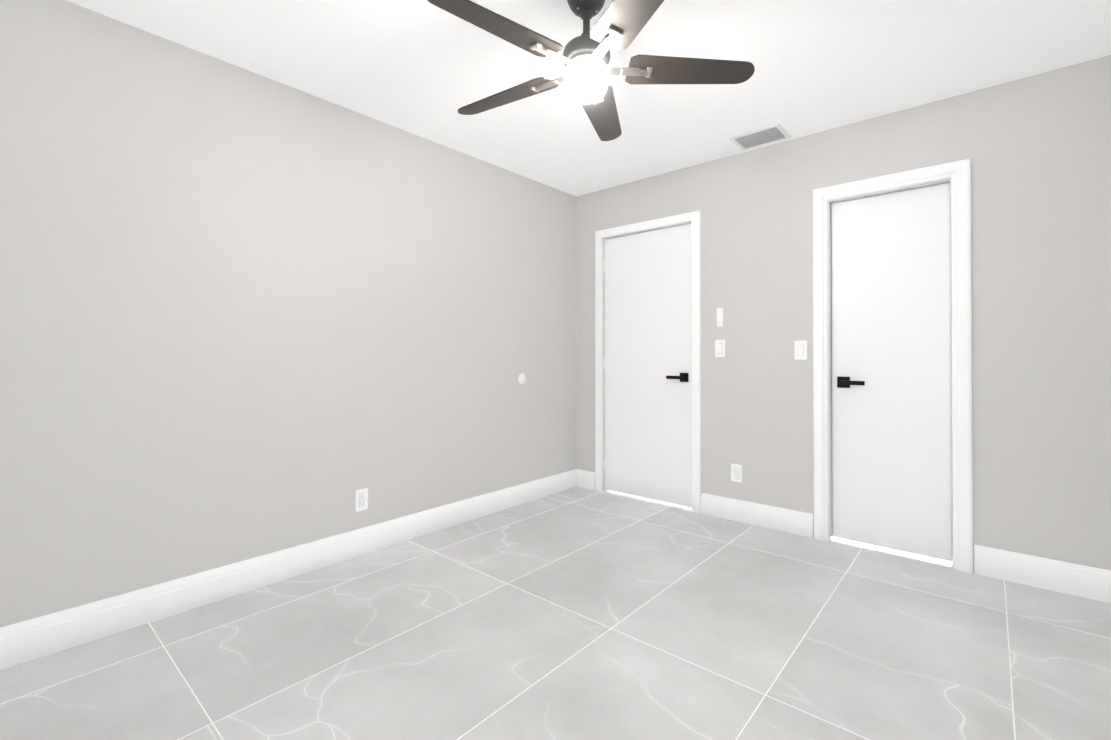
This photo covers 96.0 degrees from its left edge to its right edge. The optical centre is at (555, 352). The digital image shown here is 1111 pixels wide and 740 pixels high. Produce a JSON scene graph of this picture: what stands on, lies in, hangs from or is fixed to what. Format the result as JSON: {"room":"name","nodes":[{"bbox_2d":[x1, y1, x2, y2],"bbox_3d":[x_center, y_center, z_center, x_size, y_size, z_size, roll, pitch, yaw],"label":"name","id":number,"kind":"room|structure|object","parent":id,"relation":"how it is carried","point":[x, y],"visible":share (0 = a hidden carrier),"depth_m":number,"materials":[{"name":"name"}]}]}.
{"room":"empty bedroom","nodes":[
{"label":"empty bedroom","id":0,"kind":"room"},
{"bbox_2d":[0,0,575,627],"bbox_3d":[-1.114,-0.103,2.823,0.120,2.440,4.040,0,0,41],"label":"wall","id":1,"kind":"structure","parent":0,"point":[244,314],"depth_m":2.30,"materials":[{"name":"grey paint"}]},
{"bbox_2d":[0,469,576,669],"bbox_3d":[-1.062,1.046,2.771,0.016,0.142,3.800,0,0,41],"label":"baseboard","id":2,"kind":"structure","parent":1,"relation":"attached to","point":[31,639],"depth_m":2.28,"materials":[{"name":"white wood"}]},
{"bbox_2d":[355,488,367,511],"bbox_3d":[-1.071,0.817,2.767,0.009,0.118,0.072,0,0,41],"label":"electrical outlet","id":3,"kind":"object","parent":1,"relation":"attached to","point":[361,499],"visible":1,"depth_m":2.76,"materials":[{"name":"white plastic"}]},
{"bbox_2d":[518,373,525,383],"bbox_3d":[-0.247,0.198,3.724,0.006,0.082,0.082,0,0,41],"label":"electrical outlet cover","id":4,"kind":"object","parent":1,"relation":"attached to","point":[521,378],"visible":1,"depth_m":3.72,"materials":[{"name":"white plastic"}]},
{"bbox_2d":[0,487,1110,739],"bbox_3d":[0.099,1.161,1.764,3.330,0.100,4.040,0,0,41],"label":"floor","id":5,"kind":"structure","parent":0,"point":[576,613],"depth_m":1.86,"materials":[{"name":"tile"}]},
{"bbox_2d":[833,537,951,563],"bbox_3d":[1.892,1.111,2.837,0.563,0.012,0.050,0,0,41],"label":"threshold","id":6,"kind":"object","parent":5,"relation":"on","point":[893,550],"visible":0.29,"depth_m":2.80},
{"bbox_2d":[66,0,1110,196],"bbox_3d":[0.099,-1.379,1.779,3.330,0.100,4.040,0,0,41],"label":"ceiling","id":7,"kind":"structure","parent":0,"point":[425,69],"depth_m":2.27,"materials":[{"name":"white paint"}]},
{"bbox_2d":[427,0,754,140],"bbox_3d":[0.072,-1.117,1.798,1.152,0.425,1.159,0,0,41],"label":"ceiling fan","id":8,"kind":"object","parent":7,"relation":"hanging from","point":[619,25],"visible":1,"depth_m":1.76,"materials":[{"name":"dark bronze metal"},{"name":"dark wood"},{"name":"glass"}]},
{"bbox_2d":[728,123,790,149],"bbox_3d":[1.254,-1.315,3.074,0.300,0.013,0.235,0,0,41],"label":"ceiling vent","id":9,"kind":"object","parent":7,"relation":"in","point":[763,136],"visible":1,"depth_m":3.06,"materials":[{"name":"white metal"}]},
{"bbox_2d":[576,55,1110,572],"bbox_3d":[1.383,-0.100,3.253,3.090,2.440,0.120,0,0,41],"label":"wall","id":10,"kind":"structure","parent":0,"point":[1036,149],"depth_m":2.52,"materials":[{"name":"grey paint"}]},
{"bbox_2d":[577,469,594,489],"bbox_3d":[0.246,1.054,4.141,0.200,0.142,0.016,0,0,41],"label":"baseboard","id":11,"kind":"structure","parent":10,"relation":"attached to","point":[586,479],"depth_m":4.13,"materials":[{"name":"white wood"}]},
{"bbox_2d":[604,223,691,507],"bbox_3d":[0.674,0.096,3.796,0.770,2.026,0.096,0,0,41],"label":"door","id":12,"kind":"structure","parent":10,"relation":"in","point":[648,376],"depth_m":3.78,"materials":[{"name":"white wood"}]},
{"bbox_2d":[595,210,700,512],"bbox_3d":[0.707,0.068,3.828,0.902,2.111,0.135,0,0,41],"label":"door frame","id":13,"kind":"structure","parent":10,"relation":"attached to","point":[693,217],"depth_m":3.72,"materials":[{"name":"white wood"}]},
{"bbox_2d":[715,340,724,356],"bbox_3d":[1.117,-0.024,3.396,0.072,0.118,0.011,0,0,41],"label":"light switch","id":14,"kind":"object","parent":10,"relation":"attached to","point":[719,348],"visible":1,"depth_m":3.39,"materials":[{"name":"white plastic"}]},
{"bbox_2d":[717,308,723,326],"bbox_3d":[1.115,-0.234,3.395,0.046,0.130,0.017,0,0,41],"label":"switch","id":15,"kind":"object","parent":10,"relation":"attached to","point":[720,317],"visible":1,"depth_m":3.39,"materials":[{"name":"white plastic"}]},
{"bbox_2d":[731,463,741,482],"bbox_3d":[1.201,0.803,3.320,0.072,0.118,0.009,0,0,41],"label":"electrical outlet","id":16,"kind":"object","parent":10,"relation":"attached to","point":[736,472],"visible":1,"depth_m":3.32,"materials":[{"name":"white plastic"}]},
{"bbox_2d":[701,493,812,537],"bbox_3d":[1.281,1.049,3.244,0.711,0.142,0.016,0,0,41],"label":"baseboard","id":17,"kind":"structure","parent":10,"relation":"attached to","point":[777,518],"depth_m":3.21,"materials":[{"name":"white wood"}]},
{"bbox_2d":[794,340,806,359],"bbox_3d":[1.501,-0.011,3.063,0.072,0.118,0.011,0,0,41],"label":"light switch","id":18,"kind":"object","parent":10,"relation":"attached to","point":[800,350],"visible":1,"depth_m":3.06,"materials":[{"name":"white plastic"}]},
{"bbox_2d":[831,183,951,561],"bbox_3d":[1.860,0.105,2.805,0.559,1.996,0.096,0,0,41],"label":"door","id":19,"kind":"structure","parent":10,"relation":"in","point":[891,391],"depth_m":2.80,"materials":[{"name":"white wood"}]},
{"bbox_2d":[813,158,972,573],"bbox_3d":[1.868,0.069,2.815,0.733,2.097,0.145,0,0,41],"label":"door frame","id":20,"kind":"structure","parent":10,"relation":"attached to","point":[958,173],"depth_m":2.60,"materials":[{"name":"white wood"}]},
{"bbox_2d":[974,545,1110,603],"bbox_3d":[2.309,1.043,2.352,0.520,0.142,0.016,0,0,41],"label":"baseboard","id":21,"kind":"structure","parent":10,"relation":"attached to","point":[1087,582],"depth_m":2.35,"materials":[{"name":"white wood"}]}
]}

